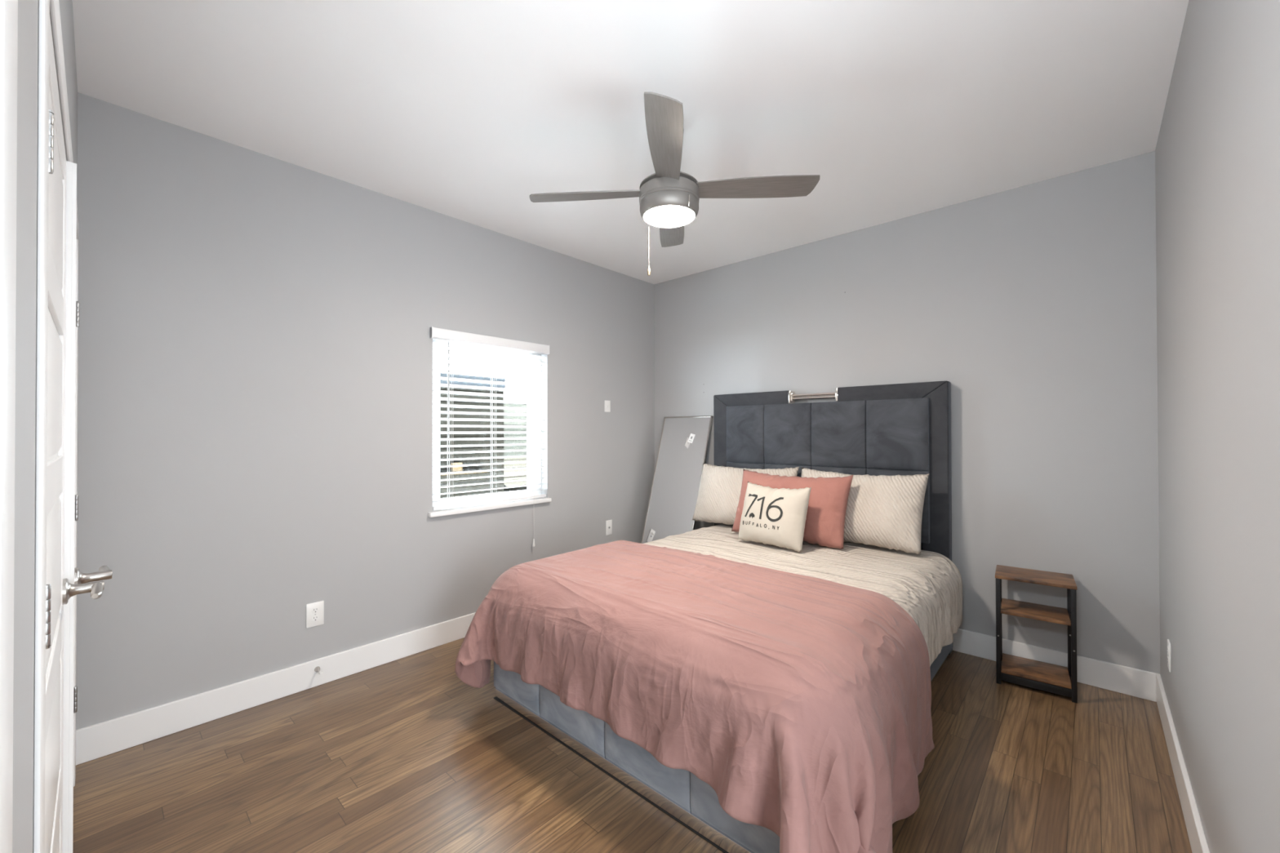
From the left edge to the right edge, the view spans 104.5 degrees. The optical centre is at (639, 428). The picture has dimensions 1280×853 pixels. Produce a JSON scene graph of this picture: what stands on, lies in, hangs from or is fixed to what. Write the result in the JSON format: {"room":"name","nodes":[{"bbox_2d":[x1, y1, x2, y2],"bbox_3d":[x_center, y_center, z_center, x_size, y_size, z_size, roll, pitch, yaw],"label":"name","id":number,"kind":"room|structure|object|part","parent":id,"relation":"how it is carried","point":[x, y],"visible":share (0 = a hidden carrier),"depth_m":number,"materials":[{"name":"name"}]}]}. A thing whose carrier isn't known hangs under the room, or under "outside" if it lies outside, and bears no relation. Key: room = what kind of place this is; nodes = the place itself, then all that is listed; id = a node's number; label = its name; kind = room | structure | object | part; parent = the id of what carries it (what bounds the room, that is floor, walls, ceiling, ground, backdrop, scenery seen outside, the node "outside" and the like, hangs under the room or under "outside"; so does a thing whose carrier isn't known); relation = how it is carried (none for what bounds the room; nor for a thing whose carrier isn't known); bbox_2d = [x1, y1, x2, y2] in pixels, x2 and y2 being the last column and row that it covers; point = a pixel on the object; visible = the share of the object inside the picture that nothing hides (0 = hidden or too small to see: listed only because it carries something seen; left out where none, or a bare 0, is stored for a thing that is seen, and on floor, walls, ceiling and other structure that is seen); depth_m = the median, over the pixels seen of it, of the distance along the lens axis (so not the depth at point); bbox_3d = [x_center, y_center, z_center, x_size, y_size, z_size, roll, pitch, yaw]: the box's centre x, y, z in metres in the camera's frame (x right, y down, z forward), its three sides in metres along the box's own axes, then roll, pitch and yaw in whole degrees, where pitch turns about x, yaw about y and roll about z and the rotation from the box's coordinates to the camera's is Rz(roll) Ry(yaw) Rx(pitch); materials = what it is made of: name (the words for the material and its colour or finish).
{"room":"bedroom","nodes":[
{"label":"bedroom","id":0,"kind":"room"},
{"bbox_2d":[12,0,77,852],"bbox_3d":[-1.124,-0.017,0.858,3.299,2.740,0.130,-1,-1,42],"label":"wall","id":1,"kind":"structure","parent":0,"point":[28,10],"depth_m":0.61,"materials":[{"name":"grey paint"}]},
{"bbox_2d":[0,0,17,852],"bbox_3d":[-0.213,0.279,0.121,0.885,2.135,0.012,-1,-1,42],"label":"trim","id":2,"kind":"structure","parent":1,"relation":"attached to","point":[8,8],"depth_m":0.39,"materials":[{"name":"white paint"}]},
{"bbox_2d":[33,0,79,852],"bbox_3d":[-1.538,0.270,1.327,1.840,2.175,0.007,-1,-1,42],"label":"trim","id":3,"kind":"structure","parent":1,"relation":"attached to","point":[46,7],"depth_m":0.71,"materials":[{"name":"white paint"}]},
{"bbox_2d":[44,17,103,852],"bbox_3d":[-1.217,0.310,1.056,0.836,2.066,0.107,-1,-1,42],"label":"door","id":4,"kind":"structure","parent":1,"relation":"in","point":[60,590],"depth_m":1.06,"materials":[{"name":"white paint"}]},
{"bbox_3d":[-1.480,0.422,1.290,0.066,0.066,0.030,-1,-1,42],"label":"handle","id":5,"kind":"part","parent":4,"relation":"part of","materials":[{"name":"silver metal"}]},
{"bbox_3d":[-1.418,0.422,1.282,0.128,0.026,0.043,-1,-1,42],"label":"lever","id":6,"kind":"part","parent":4,"relation":"part of","materials":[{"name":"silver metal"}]},
{"bbox_2d":[62,160,112,852],"bbox_3d":[-1.832,0.316,1.629,0.836,2.066,0.107,0,-1,41],"label":"door","id":7,"kind":"structure","parent":1,"relation":"in","point":[74,576],"depth_m":1.33,"materials":[{"name":"white paint"}]},
{"bbox_3d":[-1.568,0.423,1.393,0.066,0.066,0.030,0,-1,41],"label":"handle","id":8,"kind":"part","parent":7,"relation":"part of","materials":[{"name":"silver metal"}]},
{"bbox_3d":[-1.583,0.424,1.454,0.128,0.026,0.043,0,-1,41],"label":"lever","id":9,"kind":"part","parent":7,"relation":"part of","materials":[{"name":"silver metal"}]},
{"bbox_2d":[75,92,654,729],"bbox_3d":[-1.129,0.001,3.396,0.130,2.740,3.872,-1,-1,42],"label":"wall","id":10,"kind":"structure","parent":0,"point":[255,372],"depth_m":2.55,"materials":[{"name":"grey paint"}]},
{"bbox_2d":[75,612,475,765],"bbox_3d":[-1.072,1.301,3.337,0.015,0.139,3.612,-1,-1,42],"label":"baseboard","id":11,"kind":"structure","parent":10,"relation":"attached to","point":[103,739],"depth_m":2.41,"materials":[{"name":"white paint"}]},
{"bbox_2d":[306,600,324,628],"bbox_3d":[-1.724,0.989,2.631,0.008,0.126,0.081,-1,-1,42],"label":"power outlet","id":12,"kind":"object","parent":10,"relation":"attached to","point":[315,611],"visible":1,"depth_m":2.63,"materials":[{"name":"white plastic"}]},
{"bbox_2d":[311,615,319,621],"bbox_3d":[-1.722,1.010,2.628,0.002,0.027,0.033,-1,-1,42],"label":"receptacle","id":13,"kind":"object","parent":12,"relation":"attached to","point":[314,618],"depth_m":2.63,"materials":[{"name":"white plastic"}]},
{"bbox_2d":[311,607,319,613],"bbox_3d":[-1.722,0.967,2.629,0.002,0.027,0.033,-1,-1,42],"label":"receptacle","id":14,"kind":"object","parent":12,"relation":"attached to","point":[314,610],"depth_m":2.63,"materials":[{"name":"white plastic"}]},
{"bbox_2d":[314,666,322,675],"bbox_3d":[-1.685,1.277,2.602,0.072,0.028,0.028,-1,-1,42],"label":"door stop","id":15,"kind":"object","parent":10,"relation":"attached to","point":[317,668],"visible":1,"depth_m":2.61,"materials":[{"name":"white plastic"}]},
{"bbox_3d":[-1.691,1.277,2.608,0.055,0.028,0.028,-1,-1,42],"label":"rod","id":16,"kind":"part","parent":15,"relation":"part of","materials":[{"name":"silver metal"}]},
{"bbox_2d":[428,338,551,517],"bbox_3d":[-1.042,-0.032,3.461,0.161,1.173,0.928,-1,-1,42],"label":"window","id":17,"kind":"structure","parent":10,"relation":"in","point":[436,491],"depth_m":3.50,"materials":[{"name":"white paint"}]},
{"bbox_2d":[430,326,549,546],"bbox_3d":[-1.010,0.117,3.430,0.100,1.495,0.906,-1,-1,42],"label":"window blind","id":18,"kind":"object","parent":17,"relation":"attached to","point":[440,334],"visible":0.92,"depth_m":3.41,"materials":[{"name":"white plastic"}]},
{"bbox_3d":[-1.234,-0.037,3.222,0.052,1.075,0.014,-1,-1,42],"label":"ladder cord","id":19,"kind":"part","parent":18,"relation":"part of","materials":[{"name":"white fabric"}]},
{"bbox_3d":[-1.020,0.510,3.450,0.046,0.020,0.872,-1,-1,42],"label":"rail","id":20,"kind":"part","parent":18,"relation":"part of","materials":[{"name":"white plastic"}]},
{"bbox_3d":[-0.809,-0.035,3.688,0.052,1.075,0.014,-1,-1,42],"label":"ladder cord","id":21,"kind":"part","parent":18,"relation":"part of","materials":[{"name":"white fabric"}]},
{"bbox_3d":[-0.778,0.122,3.642,0.005,1.380,0.041,0,0,-5],"label":"lift cord","id":22,"kind":"part","parent":18,"relation":"part of","materials":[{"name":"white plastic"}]},
{"bbox_3d":[-1.022,0.540,3.440,0.111,0.028,0.928,-1,-1,42],"label":"sill","id":23,"kind":"part","parent":17,"relation":"part of","materials":[{"name":"white paint"}]},
{"bbox_2d":[604,400,610,412],"bbox_3d":[-0.276,-0.188,4.226,0.012,0.098,0.066,-1,-1,42],"label":"wall plate","id":24,"kind":"object","parent":10,"relation":"attached to","point":[607,403],"visible":1,"depth_m":4.23,"materials":[{"name":"white plastic"}]},
{"bbox_2d":[605,520,612,535],"bbox_3d":[-0.262,0.848,4.230,0.014,0.126,0.070,-1,-1,42],"label":"wall plate","id":25,"kind":"object","parent":10,"relation":"attached to","point":[609,522],"visible":1,"depth_m":4.22,"materials":[{"name":"white plastic"}]},
{"bbox_2d":[72,0,1188,284],"bbox_3d":[0.134,-1.440,2.250,3.559,0.120,3.872,-1,-1,42],"label":"ceiling","id":26,"kind":"structure","parent":0,"point":[464,110],"depth_m":2.05,"materials":[{"name":"white paint"}]},
{"bbox_2d":[529,91,819,275],"bbox_3d":[0.134,-1.058,2.283,1.001,0.643,1.001,0,-1,-39],"label":"ceiling fan","id":27,"kind":"object","parent":26,"relation":"hanging from","point":[669,197],"visible":1,"depth_m":2.19,"materials":[{"name":"silver metal"}]},
{"bbox_3d":[-0.259,-1.087,2.318,0.540,0.006,0.140,0,12,6],"label":"blade","id":28,"kind":"part","parent":27,"relation":"part of","materials":[{"name":"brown wood"}]},
{"bbox_3d":[0.099,-1.091,1.890,0.140,0.006,0.540,12,1,6],"label":"blade","id":29,"kind":"part","parent":27,"relation":"part of","materials":[{"name":"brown wood"}]},
{"bbox_3d":[0.135,-0.967,2.282,0.231,0.035,0.231,-1,-1,42],"label":"lamp shade","id":30,"kind":"part","parent":27,"relation":"part of","materials":[{"name":"white glass"}]},
{"bbox_3d":[0.169,-1.086,2.676,0.140,0.006,0.540,-12,-2,6],"label":"blade","id":31,"kind":"part","parent":27,"relation":"part of","materials":[{"name":"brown wood"}]},
{"bbox_3d":[0.528,-1.090,2.248,0.540,0.006,0.140,0,-12,6],"label":"blade","id":32,"kind":"part","parent":27,"relation":"part of","materials":[{"name":"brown wood"}]},
{"bbox_2d":[72,637,1191,852],"bbox_3d":[0.424,1.404,1.450,5.029,0.100,4.642,-1,-1,42],"label":"floor","id":33,"kind":"structure","parent":0,"point":[403,755],"depth_m":1.91,"materials":[{"name":"brown wood"}]},
{"bbox_2d":[640,415,713,543],"bbox_3d":[0.281,0.634,4.232,0.522,1.478,0.455,-1,-1,42],"label":"leaning mirror","id":34,"kind":"object","parent":33,"relation":"on","point":[682,451],"visible":0.56,"depth_m":4.27,"materials":[{"name":"grey mirror"}]},
{"bbox_2d":[493,380,952,852],"bbox_3d":[0.563,0.539,2.787,1.698,1.647,2.182,-1,-1,42],"label":"bed","id":35,"kind":"object","parent":33,"relation":"on","point":[893,429],"visible":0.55,"depth_m":3.03,"materials":[{"name":"grey fabric"}]},
{"bbox_3d":[-0.128,1.163,1.981,1.640,0.288,0.064,-1,-1,42],"label":"foot panel","id":36,"kind":"part","parent":35,"relation":"part of","materials":[{"name":"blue fabric"}]},
{"bbox_3d":[0.884,0.547,3.908,0.660,1.647,0.093,-1,-1,42],"label":"headboard frame","id":37,"kind":"part","parent":35,"relation":"part of","materials":[{"name":"grey fabric"}]},
{"bbox_3d":[1.240,0.263,3.513,1.434,0.887,0.090,-1,-1,42],"label":"headboard panel","id":38,"kind":"part","parent":35,"relation":"part of","materials":[{"name":"grey fabric"}]},
{"bbox_3d":[1.636,0.540,3.221,0.658,1.647,0.093,-1,-1,42],"label":"headboard frame","id":39,"kind":"part","parent":35,"relation":"part of","materials":[{"name":"grey fabric"}]},
{"bbox_3d":[1.160,1.161,2.212,0.050,0.288,2.025,-1,-1,42],"label":"rail","id":40,"kind":"part","parent":35,"relation":"part of","materials":[{"name":"grey fabric"}]},
{"bbox_2d":[995,564,1077,703],"bbox_3d":[2.104,1.071,2.644,0.330,0.575,0.262,0,-1,37],"label":"end table","id":41,"kind":"object","parent":33,"relation":"on","point":[1039,675],"visible":1,"depth_m":2.61,"materials":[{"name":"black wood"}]},
{"bbox_3d":[1.911,1.079,2.642,0.020,0.559,0.020,0,-1,37],"label":"leg","id":42,"kind":"part","parent":41,"relation":"part of","materials":[{"name":"black metal"}]},
{"bbox_3d":[2.055,1.080,2.830,0.020,0.559,0.020,0,-1,37],"label":"leg","id":43,"kind":"part","parent":41,"relation":"part of","materials":[{"name":"black metal"}]},
{"bbox_2d":[1000,598,1071,626],"bbox_3d":[2.103,0.976,2.644,0.282,0.015,0.250,0,-1,37],"label":"shelf","id":44,"kind":"object","parent":41,"relation":"attached to","point":[1060,615],"depth_m":2.62,"materials":[{"name":"brown wood"}]},
{"bbox_2d":[1000,653,1071,688],"bbox_3d":[2.104,1.289,2.642,0.282,0.015,0.250,0,-1,37],"label":"shelf","id":45,"kind":"object","parent":41,"relation":"attached to","point":[1052,676],"depth_m":2.61,"materials":[{"name":"brown wood"}]},
{"bbox_3d":[2.033,1.318,2.548,0.290,0.040,0.016,0,-1,37],"label":"rail","id":46,"kind":"part","parent":41,"relation":"part of","materials":[{"name":"black metal"}]},
{"bbox_3d":[2.296,1.078,2.645,0.020,0.559,0.020,0,-1,37],"label":"leg","id":47,"kind":"part","parent":41,"relation":"part of","materials":[{"name":"black metal"}]},
{"bbox_3d":[2.153,1.077,2.458,0.020,0.559,0.020,0,-1,37],"label":"leg","id":48,"kind":"part","parent":41,"relation":"part of","materials":[{"name":"black metal"}]},
{"bbox_2d":[653,151,1159,674],"bbox_3d":[1.399,-0.003,3.621,3.299,2.740,0.130,-1,-1,42],"label":"wall","id":49,"kind":"structure","parent":0,"point":[1036,303],"depth_m":2.85,"materials":[{"name":"grey paint"}]},
{"bbox_2d":[952,628,1156,702],"bbox_3d":[1.353,1.297,3.559,3.269,0.139,0.015,-1,-1,42],"label":"baseboard","id":50,"kind":"structure","parent":49,"relation":"attached to","point":[1140,683],"depth_m":2.64,"materials":[{"name":"white paint"}]},
{"bbox_2d":[1155,0,1279,852],"bbox_3d":[1.403,-0.021,1.084,0.130,2.740,3.872,-1,-1,42],"label":"wall","id":51,"kind":"structure","parent":0,"point":[1217,151],"depth_m":1.25,"materials":[{"name":"grey paint"}]},
{"bbox_2d":[1167,639,1171,672],"bbox_3d":[2.272,0.976,2.128,0.008,0.120,0.075,-1,-1,42],"label":"power outlet","id":52,"kind":"object","parent":51,"relation":"attached to","point":[1169,646],"visible":1,"depth_m":2.10,"materials":[{"name":"white plastic"}]},
{"bbox_2d":[1155,673,1209,852],"bbox_3d":[1.758,1.282,1.567,0.015,0.139,2.410,-1,-1,42],"label":"baseboard","id":53,"kind":"structure","parent":51,"relation":"attached to","point":[1197,840],"depth_m":1.77,"materials":[{"name":"white paint"}]},
{"bbox_3d":[-7.112,2.051,16.711,21.050,0.100,36.000,-1,-1,42],"label":"yard","id":54,"kind":"structure","parent":0,"visible":0},
{"bbox_2d":[440,373,505,498],"bbox_3d":[-4.379,0.605,5.607,2.120,2.620,5.275,-1,-1,42],"label":"window view","id":55,"kind":"object","parent":54,"relation":"on","point":[442,483],"visible":0.11,"depth_m":6.54,"materials":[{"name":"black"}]},
{"bbox_2d":[450,462,462,471],"bbox_3d":[-2.347,0.504,6.335,0.060,0.118,0.130,-1,-1,42],"label":"block","id":56,"kind":"object","parent":55,"relation":"on","point":[452,468],"visible":0.64,"depth_m":6.30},
{"bbox_2d":[503,403,527,457],"bbox_3d":[-3.227,0.590,15.879,0.130,2.790,16.000,-1,-1,42],"label":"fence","id":57,"kind":"object","parent":54,"relation":"on","point":[514,405],"visible":0.02,"depth_m":15.18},
{"bbox_2d":[503,457,527,492],"bbox_3d":[-2.361,1.327,11.428,1.600,1.250,2.600,-1,-1,42],"label":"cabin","id":58,"kind":"object","parent":54,"relation":"on","point":[517,459],"visible":0.04,"depth_m":10.76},
{"bbox_3d":[0.548,0.912,2.724,1.520,0.298,1.935,-1,-1,42],"label":"mattress","id":59,"kind":"object","parent":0,"visible":0},
{"bbox_2d":[454,540,934,852],"bbox_3d":[0.100,1.017,2.164,2.103,0.705,1.060,-1,-1,42],"label":"blanket","id":60,"kind":"object","parent":59,"relation":"on","point":[803,702],"visible":1,"depth_m":1.68,"materials":[{"name":"fabric"}]},
{"bbox_2d":[644,523,962,666],"bbox_3d":[0.674,0.948,2.824,1.768,0.463,1.674,-1,-1,42],"label":"duvet","id":61,"kind":"object","parent":59,"relation":"on","point":[927,585],"visible":0.42,"depth_m":2.66,"materials":[{"name":"fabric"}]},
{"bbox_2d":[692,462,799,524],"bbox_3d":[0.763,0.498,3.684,0.807,0.448,0.270,0,-1,38],"label":"pillow","id":62,"kind":"object","parent":61,"relation":"on","point":[720,487],"visible":0.47,"depth_m":3.71,"materials":[{"name":"beige fabric"}]},
{"bbox_2d":[737,481,811,551],"bbox_3d":[0.822,0.534,3.063,0.200,0.370,0.455,0,-1,-42],"label":"throw cushion","id":63,"kind":"object","parent":61,"relation":"on","point":[776,517],"visible":1,"depth_m":2.97,"materials":[{"name":"fabric"}]},
{"bbox_2d":[731,469,853,549],"bbox_3d":[0.968,0.501,3.236,0.250,0.433,0.784,0,-1,-44],"label":"pillow","id":64,"kind":"object","parent":61,"relation":"on","point":[828,496],"visible":0.57,"depth_m":3.02,"materials":[{"name":"pink fabric"}]},
{"bbox_2d":[800,466,928,554],"bbox_3d":[1.358,0.493,3.133,0.262,0.450,0.801,0,-1,-44],"label":"pillow","id":65,"kind":"object","parent":61,"relation":"on","point":[883,511],"visible":0.63,"depth_m":2.93,"materials":[{"name":"beige fabric"}]}
]}

